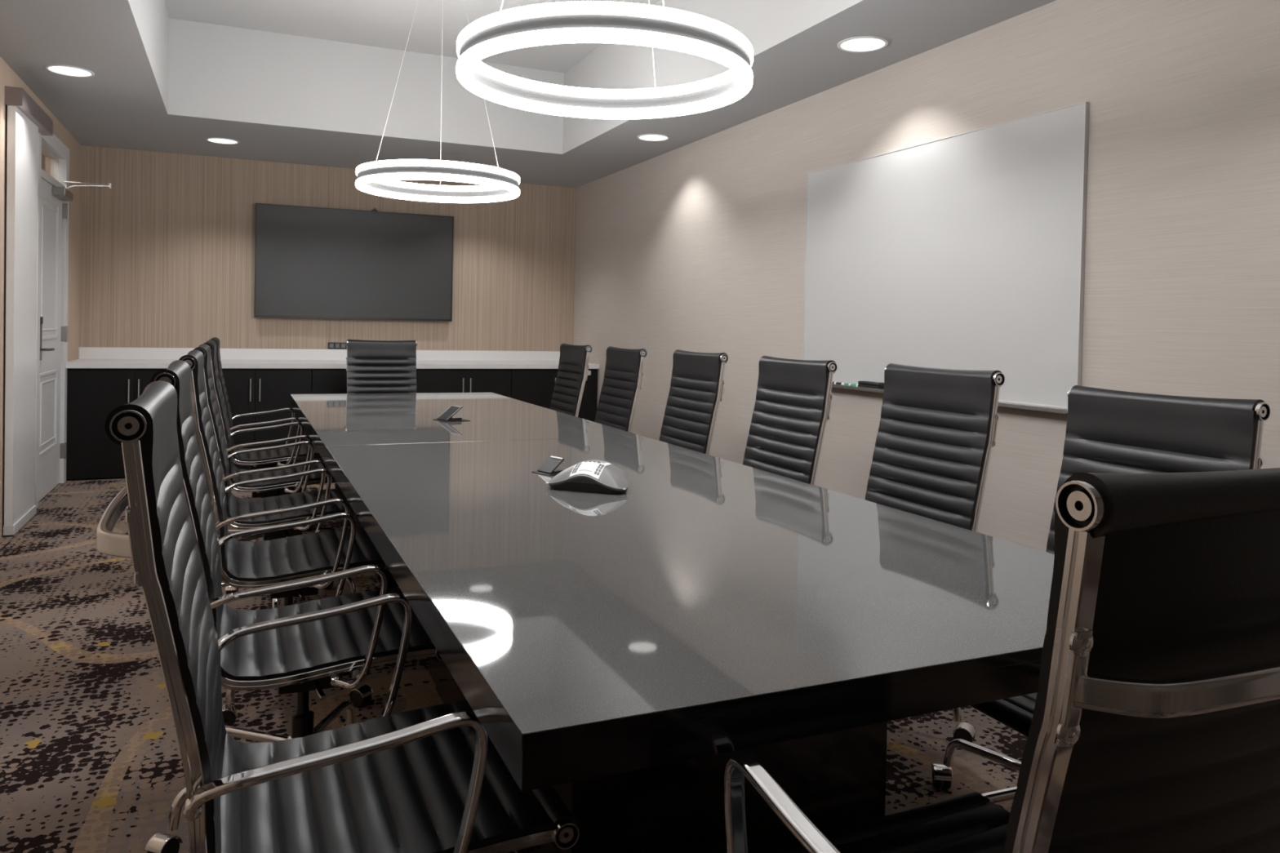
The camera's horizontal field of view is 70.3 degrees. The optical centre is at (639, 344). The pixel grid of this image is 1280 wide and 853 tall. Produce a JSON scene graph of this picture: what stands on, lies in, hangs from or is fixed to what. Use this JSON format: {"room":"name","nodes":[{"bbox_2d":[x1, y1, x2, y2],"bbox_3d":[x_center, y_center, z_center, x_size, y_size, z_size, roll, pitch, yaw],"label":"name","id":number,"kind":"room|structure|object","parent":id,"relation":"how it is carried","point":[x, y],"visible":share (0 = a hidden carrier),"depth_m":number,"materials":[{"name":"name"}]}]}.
{"room":"conference room","nodes":[
{"label":"conference room","id":0,"kind":"room"},
{"bbox_2d":[0,56,80,538],"bbox_3d":[-2.610,-0.505,2.867,0.120,3.237,9.915,1,1,-24],"label":"wall","id":1,"kind":"structure","parent":0,"point":[8,77],"depth_m":5.12,"materials":[{"name":"beige paper"}]},
{"bbox_2d":[3,85,53,535],"bbox_3d":[-3.609,-0.186,5.373,0.082,2.452,0.890,1,1,-24],"label":"door","id":2,"kind":"structure","parent":1,"relation":"in","point":[26,118],"depth_m":5.13,"materials":[{"name":"white paint"}]},
{"bbox_2d":[41,144,58,181],"bbox_3d":[-4.018,-1.232,6.151,0.006,0.185,0.915,1,1,-24],"label":"window","id":3,"kind":"structure","parent":1,"relation":"in","point":[50,162],"depth_m":6.27,"materials":[{"name":"clear glass"}]},
{"bbox_2d":[35,132,69,507],"bbox_3d":[-4.032,-0.198,6.184,0.082,2.445,1.115,1,1,-24],"label":"door frame","id":4,"kind":"structure","parent":1,"relation":"attached to","point":[52,144],"depth_m":6.54,"materials":[{"name":"white paint"}]},
{"bbox_2d":[38,177,111,502],"bbox_3d":[-3.893,-0.069,6.260,0.371,2.178,0.952,1,1,-24],"label":"door","id":5,"kind":"structure","parent":1,"relation":"in","point":[53,211],"depth_m":6.24,"materials":[{"name":"white paint"}]},
{"bbox_2d":[79,145,576,351],"bbox_3d":[-2.608,-0.279,8.228,4.215,2.593,0.120,1,1,-24],"label":"wall","id":6,"kind":"structure","parent":0,"point":[167,251],"depth_m":7.80,"materials":[{"name":"light brown wood veneer"}]},
{"bbox_2d":[78,346,559,360],"bbox_3d":[-2.587,0.093,8.169,4.213,0.095,0.021,1,1,-24],"label":"backsplash","id":7,"kind":"structure","parent":6,"relation":"attached to","point":[85,353],"depth_m":7.95,"materials":[{"name":"white stone"}]},
{"bbox_2d":[328,342,346,349],"bbox_3d":[-2.541,0.014,8.189,0.510,0.058,0.018,1,1,-24],"label":"panel","id":8,"kind":"object","parent":6,"relation":"attached to","point":[332,345],"visible":0.33,"depth_m":8.11,"materials":[{"name":"black"}]},
{"bbox_2d":[253,203,453,321],"bbox_3d":[-2.527,-0.710,8.137,1.693,0.974,0.086,1,1,-24],"label":"television","id":9,"kind":"object","parent":6,"relation":"attached to","point":[311,262],"visible":1,"depth_m":8.08,"materials":[{"name":"black plastic"}]},
{"bbox_2d":[0,477,1027,852],"bbox_3d":[-0.661,1.188,3.772,4.455,0.100,9.915,1,1,-24],"label":"floor","id":10,"kind":"structure","parent":0,"point":[91,760],"depth_m":2.86,"materials":[{"name":"carpet"}]},
{"bbox_2d":[66,368,167,479],"bbox_3d":[-3.991,0.590,7.174,0.848,0.835,0.726,1,1,-24],"label":"base cabinet","id":11,"kind":"object","parent":10,"relation":"on","point":[92,393],"visible":0.46,"depth_m":6.79,"materials":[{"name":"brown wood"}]},
{"bbox_2d":[66,346,599,368],"bbox_3d":[-2.445,0.123,7.846,4.213,0.137,0.729,1,1,-24],"label":"countertop","id":12,"kind":"structure","parent":11,"relation":"on","point":[89,357],"depth_m":7.81,"materials":[{"name":"white stone"}]},
{"bbox_2d":[208,337,323,537],"bbox_3d":[-2.221,0.521,5.386,0.693,1.111,0.699,1,1,-24],"label":"office chair","id":13,"kind":"object","parent":10,"relation":"on","point":[282,456],"visible":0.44,"depth_m":5.23,"materials":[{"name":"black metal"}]},
{"bbox_2d":[222,368,311,470],"bbox_3d":[-3.203,0.600,7.521,0.870,0.835,0.726,1,1,-24],"label":"base cabinet","id":14,"kind":"object","parent":10,"relation":"on","point":[249,390],"visible":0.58,"depth_m":7.25,"materials":[{"name":"brown wood"}]},
{"bbox_2d":[204,340,337,541],"bbox_3d":[-1.851,0.542,4.607,0.720,1.112,0.697,1,1,-19],"label":"office chair","id":15,"kind":"object","parent":10,"relation":"on","point":[274,488],"visible":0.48,"depth_m":4.44,"materials":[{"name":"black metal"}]},
{"bbox_2d":[193,343,359,608],"bbox_3d":[-1.511,0.564,3.794,0.706,1.112,0.689,1,1,-24],"label":"office chair","id":16,"kind":"object","parent":10,"relation":"on","point":[236,506],"visible":0.48,"depth_m":3.74,"materials":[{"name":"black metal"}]},
{"bbox_2d":[178,349,390,726],"bbox_3d":[-1.184,0.584,3.063,0.696,1.113,0.692,1,1,-24],"label":"office chair","id":17,"kind":"object","parent":10,"relation":"on","point":[243,564],"visible":0.66,"depth_m":2.90,"materials":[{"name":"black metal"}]},
{"bbox_2d":[144,360,444,852],"bbox_3d":[-0.830,0.606,2.267,0.734,1.111,0.717,1,1,-24],"label":"office chair","id":18,"kind":"object","parent":10,"relation":"on","point":[300,659],"visible":0.56,"depth_m":2.17,"materials":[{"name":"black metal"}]},
{"bbox_2d":[311,368,346,462],"bbox_3d":[-2.421,0.610,7.866,0.836,0.835,0.726,1,1,-24],"label":"base cabinet","id":19,"kind":"object","parent":10,"relation":"on","point":[324,381],"visible":0.04,"depth_m":7.45,"materials":[{"name":"brown wood"}]},
{"bbox_2d":[96,380,580,852],"bbox_3d":[-0.506,0.628,1.505,0.694,1.109,0.700,1,1,-24],"label":"office chair","id":20,"kind":"object","parent":10,"relation":"on","point":[432,779],"visible":0.96,"depth_m":1.41,"materials":[{"name":"black leather"}]},
{"bbox_2d":[334,339,417,488],"bbox_3d":[-1.835,0.517,6.603,0.696,1.091,0.695,1,1,-24],"label":"office chair","id":21,"kind":"object","parent":10,"relation":"on","point":[372,366],"visible":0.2,"depth_m":6.81,"materials":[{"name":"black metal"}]},
{"bbox_2d":[416,368,511,397],"bbox_3d":[-1.656,0.620,8.204,0.832,0.835,0.726,1,1,-24],"label":"base cabinet","id":22,"kind":"object","parent":10,"relation":"on","point":[498,381],"visible":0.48,"depth_m":7.90,"materials":[{"name":"black wood"}]},
{"bbox_2d":[511,368,597,422],"bbox_3d":[-0.901,0.630,8.537,0.815,0.835,0.726,1,1,-24],"label":"base cabinet","id":23,"kind":"object","parent":10,"relation":"on","point":[532,386],"visible":0.23,"depth_m":8.19,"materials":[{"name":"brown wood"}]},
{"bbox_2d":[549,343,592,417],"bbox_3d":[-0.736,0.544,6.090,0.711,1.101,0.689,1,1,-24],"label":"office chair","id":24,"kind":"object","parent":10,"relation":"on","point":[573,371],"visible":0.3,"depth_m":6.12,"materials":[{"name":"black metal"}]},
{"bbox_2d":[594,346,647,432],"bbox_3d":[-0.376,0.565,5.315,0.701,1.102,0.695,1,1,-24],"label":"office chair","id":25,"kind":"object","parent":10,"relation":"on","point":[623,380],"visible":0.27,"depth_m":5.34,"materials":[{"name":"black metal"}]},
{"bbox_2d":[289,392,1054,852],"bbox_3d":[-0.599,0.768,3.740,1.326,0.745,5.263,1,1,-24],"label":"conference table","id":26,"kind":"object","parent":10,"relation":"on","point":[615,653],"visible":0.87,"depth_m":1.78,"materials":[{"name":"grey stone"}]},
{"bbox_2d":[433,404,470,422],"bbox_3d":[-0.928,0.339,4.487,0.134,0.072,0.134,0,1,-39],"label":"well","id":27,"kind":"object","parent":26,"relation":"on","point":[446,416],"visible":1,"depth_m":4.46,"materials":[{"name":"grey metal"}]},
{"bbox_2d":[532,455,564,475],"bbox_3d":[-0.283,0.391,2.947,0.096,0.050,0.096,0,1,-44],"label":"well","id":28,"kind":"object","parent":26,"relation":"on","point":[548,468],"visible":0.8,"depth_m":2.93,"materials":[{"name":"grey metal"}]},
{"bbox_2d":[545,459,628,494],"bbox_3d":[-0.127,0.383,2.715,0.249,0.081,0.231,2,1,18],"label":"phone","id":29,"kind":"object","parent":26,"relation":"on","point":[592,476],"visible":1,"depth_m":2.62,"materials":[{"name":"grey plastic"}]},
{"bbox_2d":[658,349,728,454],"bbox_3d":[0.025,0.585,4.438,0.706,1.110,0.690,1,1,-24],"label":"office chair","id":30,"kind":"object","parent":10,"relation":"on","point":[696,390],"visible":0.29,"depth_m":4.51,"materials":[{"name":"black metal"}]},
{"bbox_2d":[742,355,837,485],"bbox_3d":[0.365,0.607,3.649,0.717,1.109,0.691,1,1,-21],"label":"office chair","id":31,"kind":"object","parent":10,"relation":"on","point":[793,406],"visible":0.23,"depth_m":3.73,"materials":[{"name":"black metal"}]},
{"bbox_2d":[865,363,1004,742],"bbox_3d":[0.706,0.625,2.917,0.709,1.113,0.704,1,1,-24],"label":"office chair","id":32,"kind":"object","parent":10,"relation":"on","point":[935,439],"visible":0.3,"depth_m":2.94,"materials":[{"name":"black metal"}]},
{"bbox_2d":[724,467,1279,852],"bbox_3d":[0.461,0.656,1.118,0.702,1.107,0.691,1,1,-24],"label":"office chair","id":33,"kind":"object","parent":10,"relation":"on","point":[1155,726],"visible":1,"depth_m":0.82,"materials":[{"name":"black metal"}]},
{"bbox_2d":[930,385,1271,803],"bbox_3d":[1.004,0.658,2.187,0.715,1.087,0.691,1,1,-26],"label":"office chair","id":34,"kind":"object","parent":10,"relation":"on","point":[1108,431],"visible":0.25,"depth_m":2.25,"materials":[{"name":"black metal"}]},
{"bbox_2d":[0,0,1056,187],"bbox_3d":[-0.599,-1.825,3.717,4.455,0.744,9.915,1,1,-24],"label":"ceiling","id":35,"kind":"structure","parent":0,"point":[297,82],"depth_m":6.20,"materials":[{"name":"grey paint"}]},
{"bbox_2d":[44,64,94,77],"bbox_3d":[-3.186,-1.528,5.086,0.236,0.007,0.236,1,1,-24],"label":"recessed light","id":36,"kind":"object","parent":35,"relation":"in","point":[67,70],"visible":1,"depth_m":5.08,"materials":[{"name":"white plastic"}]},
{"bbox_2d":[205,137,239,144],"bbox_3d":[-3.206,-1.562,6.988,0.236,0.007,0.236,1,1,-24],"label":"recessed light","id":37,"kind":"object","parent":35,"relation":"in","point":[214,140],"visible":1,"depth_m":6.99,"materials":[{"name":"white plastic"}]},
{"bbox_2d":[355,0,519,203],"bbox_3d":[-1.093,-1.485,4.998,0.881,1.292,0.881,1,1,-24],"label":"pendant light","id":38,"kind":"object","parent":35,"relation":"hanging from","point":[377,177],"visible":1,"depth_m":4.80,"materials":[{"name":"glowing white acrylic diffuser"},{"name":"grey metal"}]},
{"bbox_2d":[456,0,753,119],"bbox_3d":[-0.091,-1.423,2.725,0.881,1.292,0.881,1,1,-24],"label":"pendant light","id":39,"kind":"object","parent":35,"relation":"hanging from","point":[575,21],"visible":1,"depth_m":2.47,"materials":[{"name":"grey metal"}]},
{"bbox_2d":[636,133,669,141],"bbox_3d":[0.096,-1.486,6.540,0.236,0.007,0.236,1,1,-24],"label":"recessed light","id":40,"kind":"object","parent":35,"relation":"in","point":[647,137],"visible":1,"depth_m":6.54,"materials":[{"name":"white plastic"}]},
{"bbox_2d":[837,35,888,52],"bbox_3d":[1.059,-1.426,4.327,0.236,0.007,0.236,1,1,-24],"label":"recessed light","id":41,"kind":"object","parent":35,"relation":"in","point":[860,43],"visible":1,"depth_m":4.32,"materials":[{"name":"white plastic"}]},
{"bbox_2d":[573,0,1279,551],"bbox_3d":[1.356,-0.454,4.616,0.120,3.237,9.915,1,1,-24],"label":"wall","id":42,"kind":"structure","parent":0,"point":[699,246],"depth_m":3.78,"materials":[{"name":"beige paint"}]},
{"bbox_2d":[802,101,1089,413],"bbox_3d":[1.327,-0.362,4.430,0.079,1.223,1.907,1,1,-24],"label":"whiteboard","id":43,"kind":"object","parent":42,"relation":"attached to","point":[966,251],"visible":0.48,"depth_m":4.17,"materials":[{"name":"white plastic"}]},
{"bbox_2d":[832,381,844,385],"bbox_3d":[1.079,0.214,4.966,0.018,0.017,0.125,1,1,-24],"label":"marker","id":44,"kind":"object","parent":43,"relation":"on","point":[833,383],"visible":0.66,"depth_m":4.95,"materials":[{"name":"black plastic"}]},
{"bbox_2d":[844,382,857,386],"bbox_3d":[1.131,0.217,4.847,0.018,0.017,0.125,1,1,-24],"label":"marker","id":45,"kind":"object","parent":43,"relation":"on","point":[845,384],"visible":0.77,"depth_m":4.84,"materials":[{"name":"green plastic"}]},
{"bbox_2d":[857,381,884,389],"bbox_3d":[1.197,0.211,4.698,0.048,0.036,0.170,1,1,-24],"label":"eraser","id":46,"kind":"object","parent":43,"relation":"on","point":[879,385],"visible":0.78,"depth_m":4.66,"materials":[{"name":"black plastic"}]},
{"bbox_2d":[831,383,1067,413],"bbox_3d":[1.315,0.240,4.441,0.079,0.018,1.887,1,1,-24],"label":"tray","id":47,"kind":"object","parent":43,"relation":"on","point":[1004,401],"depth_m":3.78,"materials":[{"name":"silver metal"}]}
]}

